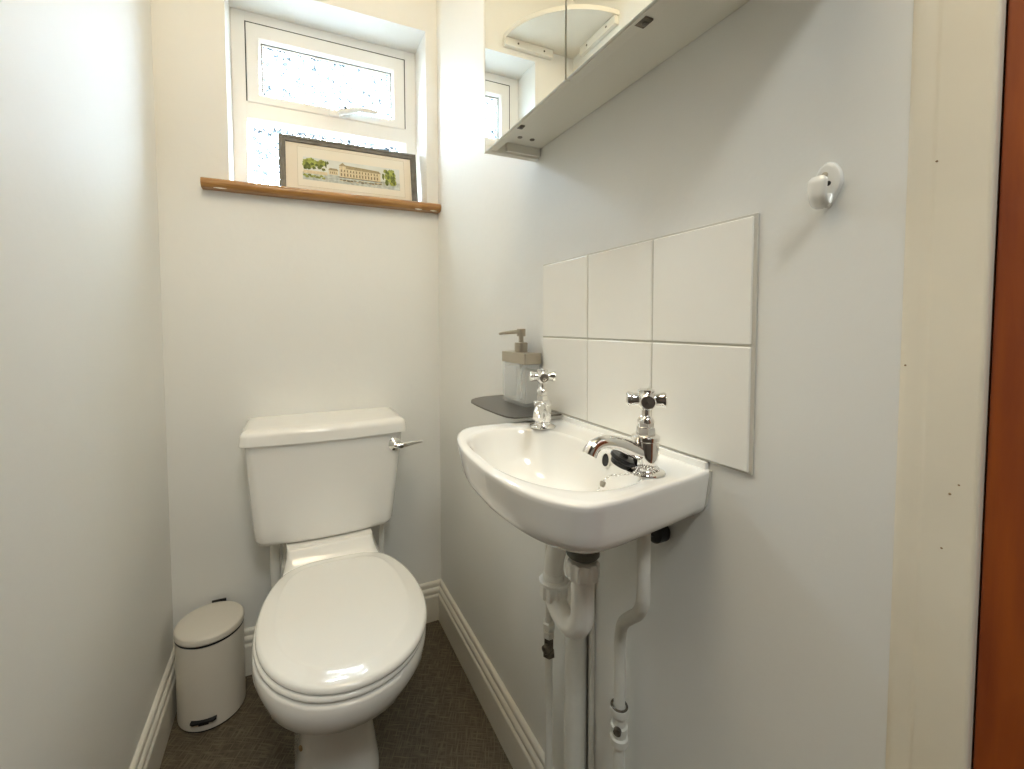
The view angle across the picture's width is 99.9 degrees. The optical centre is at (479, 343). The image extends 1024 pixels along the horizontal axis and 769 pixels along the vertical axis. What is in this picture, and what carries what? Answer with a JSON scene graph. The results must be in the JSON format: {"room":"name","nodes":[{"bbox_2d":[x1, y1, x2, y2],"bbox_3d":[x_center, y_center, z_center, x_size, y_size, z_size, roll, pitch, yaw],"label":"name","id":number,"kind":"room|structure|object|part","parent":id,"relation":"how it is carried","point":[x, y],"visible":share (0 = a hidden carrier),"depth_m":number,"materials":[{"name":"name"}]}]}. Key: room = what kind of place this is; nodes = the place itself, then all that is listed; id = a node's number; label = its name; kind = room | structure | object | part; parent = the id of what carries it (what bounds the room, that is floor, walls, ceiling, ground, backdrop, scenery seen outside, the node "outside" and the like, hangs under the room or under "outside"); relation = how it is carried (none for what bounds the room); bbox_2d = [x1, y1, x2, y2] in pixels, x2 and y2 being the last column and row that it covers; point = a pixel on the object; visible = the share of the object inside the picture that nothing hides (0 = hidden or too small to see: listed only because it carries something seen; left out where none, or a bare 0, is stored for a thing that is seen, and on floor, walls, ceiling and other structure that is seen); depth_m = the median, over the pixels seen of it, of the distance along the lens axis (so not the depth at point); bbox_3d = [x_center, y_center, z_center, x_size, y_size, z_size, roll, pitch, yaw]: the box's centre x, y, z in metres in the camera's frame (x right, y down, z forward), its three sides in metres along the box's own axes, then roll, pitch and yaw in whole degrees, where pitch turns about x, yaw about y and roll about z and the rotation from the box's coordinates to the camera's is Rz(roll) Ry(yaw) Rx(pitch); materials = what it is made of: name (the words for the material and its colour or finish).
{"room":"bathroom","nodes":[
{"label":"bathroom","id":0,"kind":"room"},
{"bbox_2d":[0,0,173,768],"bbox_3d":[-0.754,-0.148,0.721,0.120,2.420,1.555,-1,3,-24],"label":"wall","id":1,"kind":"structure","parent":0,"point":[87,641],"depth_m":0.74,"materials":[{"name":"paint"}]},
{"bbox_2d":[129,648,176,768],"bbox_3d":[-0.637,0.993,0.687,0.018,0.142,1.295,-1,3,-24],"label":"baseboard","id":2,"kind":"structure","parent":1,"relation":"attached to","point":[151,747],"depth_m":1.08,"materials":[{"name":"white paint"}]},
{"bbox_2d":[151,0,440,630],"bbox_3d":[-0.576,-0.183,1.502,0.832,2.420,0.235,-1,3,-24],"label":"wall","id":3,"kind":"structure","parent":0,"point":[272,306],"depth_m":1.34,"materials":[{"name":"paint"}]},
{"bbox_2d":[200,177,440,213],"bbox_3d":[-0.500,-0.474,1.448,0.721,0.029,0.173,-1,3,-24],"label":"window sill","id":4,"kind":"structure","parent":3,"relation":"attached to","point":[213,184],"depth_m":1.35,"materials":[{"name":"brown wood"}]},
{"bbox_2d":[278,133,417,200],"bbox_3d":[-0.446,-0.595,1.503,0.463,0.206,0.048,-1,3,-24],"label":"framed picture","id":5,"kind":"object","parent":4,"relation":"on","point":[304,162],"visible":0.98,"depth_m":1.50,"materials":[{"name":"beige paper"}]},
{"bbox_2d":[297,146,404,197],"bbox_3d":[-0.441,-0.598,1.504,0.362,0.139,0.002,-1,-6,-24],"label":"print","id":6,"kind":"object","parent":5,"relation":"attached to","point":[319,168],"depth_m":1.50},
{"bbox_2d":[230,7,415,185],"bbox_3d":[-0.527,-0.792,1.530,0.612,0.600,0.098,-1,3,-24],"label":"window","id":7,"kind":"structure","parent":3,"relation":"in","point":[251,33],"depth_m":1.50,"materials":[{"name":"white plastic"}]},
{"bbox_3d":[-0.531,-0.929,1.531,0.525,0.256,0.044,-1,3,-24],"label":"sash","id":8,"kind":"part","parent":7,"relation":"part of","materials":[{"name":"white plastic"}]},
{"bbox_3d":[-0.535,-0.922,1.537,0.442,0.177,0.004,-1,3,-24],"label":"glass pane","id":9,"kind":"part","parent":7,"relation":"part of","materials":[{"name":"clear glass"}]},
{"bbox_3d":[-0.534,-0.644,1.556,0.531,0.216,0.004,-1,3,-24],"label":"glass pane","id":10,"kind":"part","parent":7,"relation":"part of","materials":[{"name":"clear glass"}]},
{"bbox_3d":[-0.491,-0.813,1.517,0.075,0.024,0.021,-1,3,-24],"label":"handle","id":11,"kind":"part","parent":7,"relation":"part of","materials":[{"name":"white plastic"}]},
{"bbox_3d":[-0.430,-0.822,1.532,0.128,0.037,0.026,-1,3,-24],"label":"handle lever","id":12,"kind":"part","parent":7,"relation":"part of","materials":[{"name":"white plastic"}]},
{"bbox_2d":[244,579,440,675],"bbox_3d":[-0.520,0.960,1.434,0.830,0.142,0.018,-1,3,-24],"label":"baseboard","id":13,"kind":"structure","parent":3,"relation":"attached to","point":[430,590],"depth_m":1.57,"materials":[{"name":"white paint"}]},
{"bbox_2d":[160,620,512,768],"bbox_3d":[-0.314,1.080,0.969,1.072,0.060,1.645,-1,3,-24],"label":"floor","id":14,"kind":"structure","parent":0,"point":[438,721],"depth_m":1.15,"materials":[{"name":"carpet"}]},
{"bbox_2d":[173,598,245,732],"bbox_3d":[-0.763,0.910,1.222,0.171,0.262,0.182,-1,3,-24],"label":"pedal bin","id":15,"kind":"object","parent":14,"relation":"on","point":[209,645],"visible":1,"depth_m":1.16,"materials":[{"name":"white metal"}]},
{"bbox_3d":[-0.765,0.791,1.220,0.171,0.023,0.171,-1,3,-24],"label":"bin lid","id":16,"kind":"part","parent":15,"relation":"part of","materials":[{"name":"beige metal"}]},
{"bbox_2d":[238,407,426,768],"bbox_3d":[-0.348,0.640,1.114,0.500,0.809,0.716,-1,3,-24],"label":"toilet","id":17,"kind":"object","parent":14,"relation":"on","point":[340,631],"visible":1,"depth_m":1.06,"materials":[{"name":"white ceramic"}]},
{"bbox_3d":[-0.467,0.249,1.313,0.458,0.043,0.228,-1,3,-24],"label":"cistern lid","id":18,"kind":"part","parent":17,"relation":"part of","materials":[{"name":"white ceramic"}]},
{"bbox_3d":[-0.316,0.630,0.994,0.367,0.012,0.468,-1,3,-24],"label":"seat","id":19,"kind":"part","parent":17,"relation":"part of","materials":[{"name":"white plastic"}]},
{"bbox_3d":[-0.313,0.611,0.995,0.367,0.022,0.468,-1,3,-24],"label":"lid","id":20,"kind":"part","parent":17,"relation":"part of","materials":[{"name":"white plastic"}]},
{"bbox_3d":[-0.229,0.306,1.317,0.103,0.042,0.042,-1,3,-24],"label":"flush lever","id":21,"kind":"part","parent":17,"relation":"part of","materials":[{"name":"silver metal"}]},
{"bbox_2d":[542,544,554,768],"bbox_3d":[0.128,0.634,0.832,0.025,0.839,0.057,1,3,30],"label":"supply pipe","id":22,"kind":"object","parent":14,"relation":"on","point":[548,623],"visible":0.36,"depth_m":0.84,"materials":[{"name":"metal"}]},
{"bbox_2d":[564,554,586,768],"bbox_3d":[0.179,0.707,0.806,0.041,0.695,0.041,-1,3,-24],"label":"pipe","id":23,"kind":"object","parent":14,"relation":"on","point":[575,651],"visible":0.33,"depth_m":0.79,"materials":[{"name":"white plastic"}]},
{"bbox_2d":[610,533,650,768],"bbox_3d":[0.223,0.641,0.640,0.028,0.839,0.120,0,2,0],"label":"supply pipe","id":24,"kind":"object","parent":14,"relation":"on","point":[619,709],"visible":0.91,"depth_m":0.67,"materials":[{"name":"metal"}]},
{"bbox_2d":[436,0,913,768],"bbox_3d":[0.118,-0.169,1.103,0.120,2.420,1.551,-1,3,-24],"label":"wall","id":25,"kind":"structure","parent":0,"point":[762,641],"depth_m":0.52,"materials":[{"name":"paint"}]},
{"bbox_2d":[438,579,553,768],"bbox_3d":[0.109,0.975,1.013,0.018,0.142,1.295,-1,3,-24],"label":"baseboard","id":26,"kind":"structure","parent":25,"relation":"attached to","point":[517,740],"depth_m":1.18,"materials":[{"name":"white paint"}]},
{"bbox_2d":[471,395,561,418],"bbox_3d":[0.062,0.143,0.944,0.124,0.016,0.256,-1,3,-24],"label":"metal shelf","id":27,"kind":"object","parent":25,"relation":"attached to","point":[506,406],"visible":0.84,"depth_m":0.93,"materials":[{"name":"grey metal"}]},
{"bbox_2d":[499,329,540,397],"bbox_3d":[0.077,0.051,0.952,0.073,0.167,0.109,-1,3,-24],"label":"pump","id":28,"kind":"object","parent":27,"relation":"on","point":[520,355],"visible":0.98,"depth_m":0.94,"materials":[{"name":"white plastic"}]},
{"bbox_2d":[457,369,711,553],"bbox_3d":[0.114,0.158,0.651,0.265,0.210,0.378,-1,3,-24],"label":"basin","id":29,"kind":"object","parent":25,"relation":"attached to","point":[570,484],"visible":1,"depth_m":0.54,"materials":[{"name":"white ceramic"}]},
{"bbox_2d":[529,369,555,429],"bbox_3d":[0.111,0.102,0.760,0.085,0.108,0.102,-1,3,-24],"label":"tap","id":30,"kind":"object","parent":29,"relation":"on","point":[542,406],"depth_m":0.78,"materials":[{"name":"silver metal"}]},
{"bbox_2d":[539,545,599,639],"bbox_3d":[0.143,0.354,0.700,0.093,0.182,0.216,0,2,3],"label":"trap","id":31,"kind":"object","parent":29,"relation":"attached to","point":[582,572],"visible":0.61,"depth_m":0.62,"materials":[{"name":"white plastic"},{"name":"grey rubber"}]},
{"bbox_2d":[566,551,599,563],"bbox_3d":[0.150,0.295,0.623,0.048,0.026,0.048,-1,3,-24],"label":"washer","id":32,"kind":"object","parent":31,"relation":"in","point":[573,558],"depth_m":0.60,"materials":[{"name":"grey rubber"}]},
{"bbox_2d":[582,388,666,478],"bbox_3d":[0.178,0.111,0.530,0.118,0.108,0.048,-1,3,-24],"label":"tap","id":33,"kind":"object","parent":29,"relation":"on","point":[643,447],"depth_m":0.53,"materials":[{"name":"silver metal"}]},
{"bbox_3d":[0.190,0.171,0.538,0.081,0.039,0.037,-1,3,-24],"label":"plug chain","id":34,"kind":"part","parent":29,"relation":"part of","materials":[{"name":"silver metal"}]},
{"bbox_2d":[588,584,594,768],"bbox_3d":[0.205,0.655,0.786,0.011,0.800,0.011,-1,3,-24],"label":"pipe","id":35,"kind":"object","parent":25,"relation":"attached to","point":[591,697],"visible":0.42,"depth_m":0.78,"materials":[{"name":"white plastic"}]},
{"bbox_2d":[483,0,749,161],"bbox_3d":[0.180,-0.678,0.629,0.124,0.602,0.576,-1,3,-24],"label":"upper cabinet","id":36,"kind":"object","parent":25,"relation":"attached to","point":[548,65],"visible":1,"depth_m":0.66,"materials":[{"name":"white wood"}]},
{"bbox_2d":[485,0,566,150],"bbox_3d":[0.068,-0.683,0.733,0.004,0.597,0.276,-1,3,-24],"label":"mirror","id":37,"kind":"object","parent":36,"relation":"attached to","point":[526,40],"depth_m":0.74,"materials":[{"name":"clear glass"}]},
{"bbox_3d":[0.069,-0.683,0.737,0.009,0.600,0.285,-1,3,-24],"label":"door","id":38,"kind":"part","parent":36,"relation":"part of","materials":[{"name":"white"}]},
{"bbox_2d":[567,0,656,78],"bbox_3d":[0.182,-0.672,0.473,0.004,0.597,0.284,-1,3,-24],"label":"mirror","id":39,"kind":"object","parent":36,"relation":"attached to","point":[594,27],"depth_m":0.56,"materials":[{"name":"clear glass"}]},
{"bbox_3d":[0.186,-0.673,0.474,0.005,0.600,0.286,-1,3,-24],"label":"door","id":40,"kind":"part","parent":36,"relation":"part of","materials":[{"name":"white"}]},
{"bbox_2d":[543,213,758,475],"bbox_3d":[0.227,-0.005,0.706,0.004,0.305,0.458,-1,3,-24],"label":"tile backsplash","id":41,"kind":"structure","parent":25,"relation":"attached to","point":[674,314],"depth_m":0.61,"materials":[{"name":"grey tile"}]},
{"bbox_2d":[651,526,669,543],"bbox_3d":[0.258,0.273,0.627,0.023,0.033,0.033,-1,3,-24],"label":"bracket","id":42,"kind":"object","parent":25,"relation":"attached to","point":[662,535],"visible":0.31,"depth_m":0.61,"materials":[{"name":"black plastic"}]},
{"bbox_2d":[807,162,843,208],"bbox_3d":[0.338,-0.156,0.423,0.021,0.046,0.025,-1,3,-24],"label":"coat hook","id":43,"kind":"object","parent":25,"relation":"attached to","point":[823,189],"visible":1,"depth_m":0.42,"materials":[{"name":"white ceramic"}]},
{"bbox_3d":[0.337,-0.148,0.424,0.021,0.030,0.018,-1,3,-24],"label":"hook arm","id":44,"kind":"part","parent":43,"relation":"part of","materials":[{"name":"white ceramic"}]},
{"bbox_3d":[0.022,-0.129,0.192,2.800,2.420,0.043,-1,3,-24],"label":"wall","id":45,"kind":"structure","parent":0,"visible":0},
{"bbox_2d":[885,0,1008,768],"bbox_3d":[0.387,0.042,0.360,0.015,2.060,0.052,-1,3,-24],"label":"trim","id":46,"kind":"structure","parent":45,"relation":"attached to","point":[958,67],"depth_m":0.35,"materials":[{"name":"beige paint"}]},
{"bbox_2d":[973,0,1023,768],"bbox_3d":[0.538,0.063,-0.020,0.111,2.032,0.767,-1,3,-24],"label":"door","id":47,"kind":"structure","parent":45,"relation":"in","point":[999,718],"depth_m":0.33,"materials":[{"name":"brown wood"}]}
]}

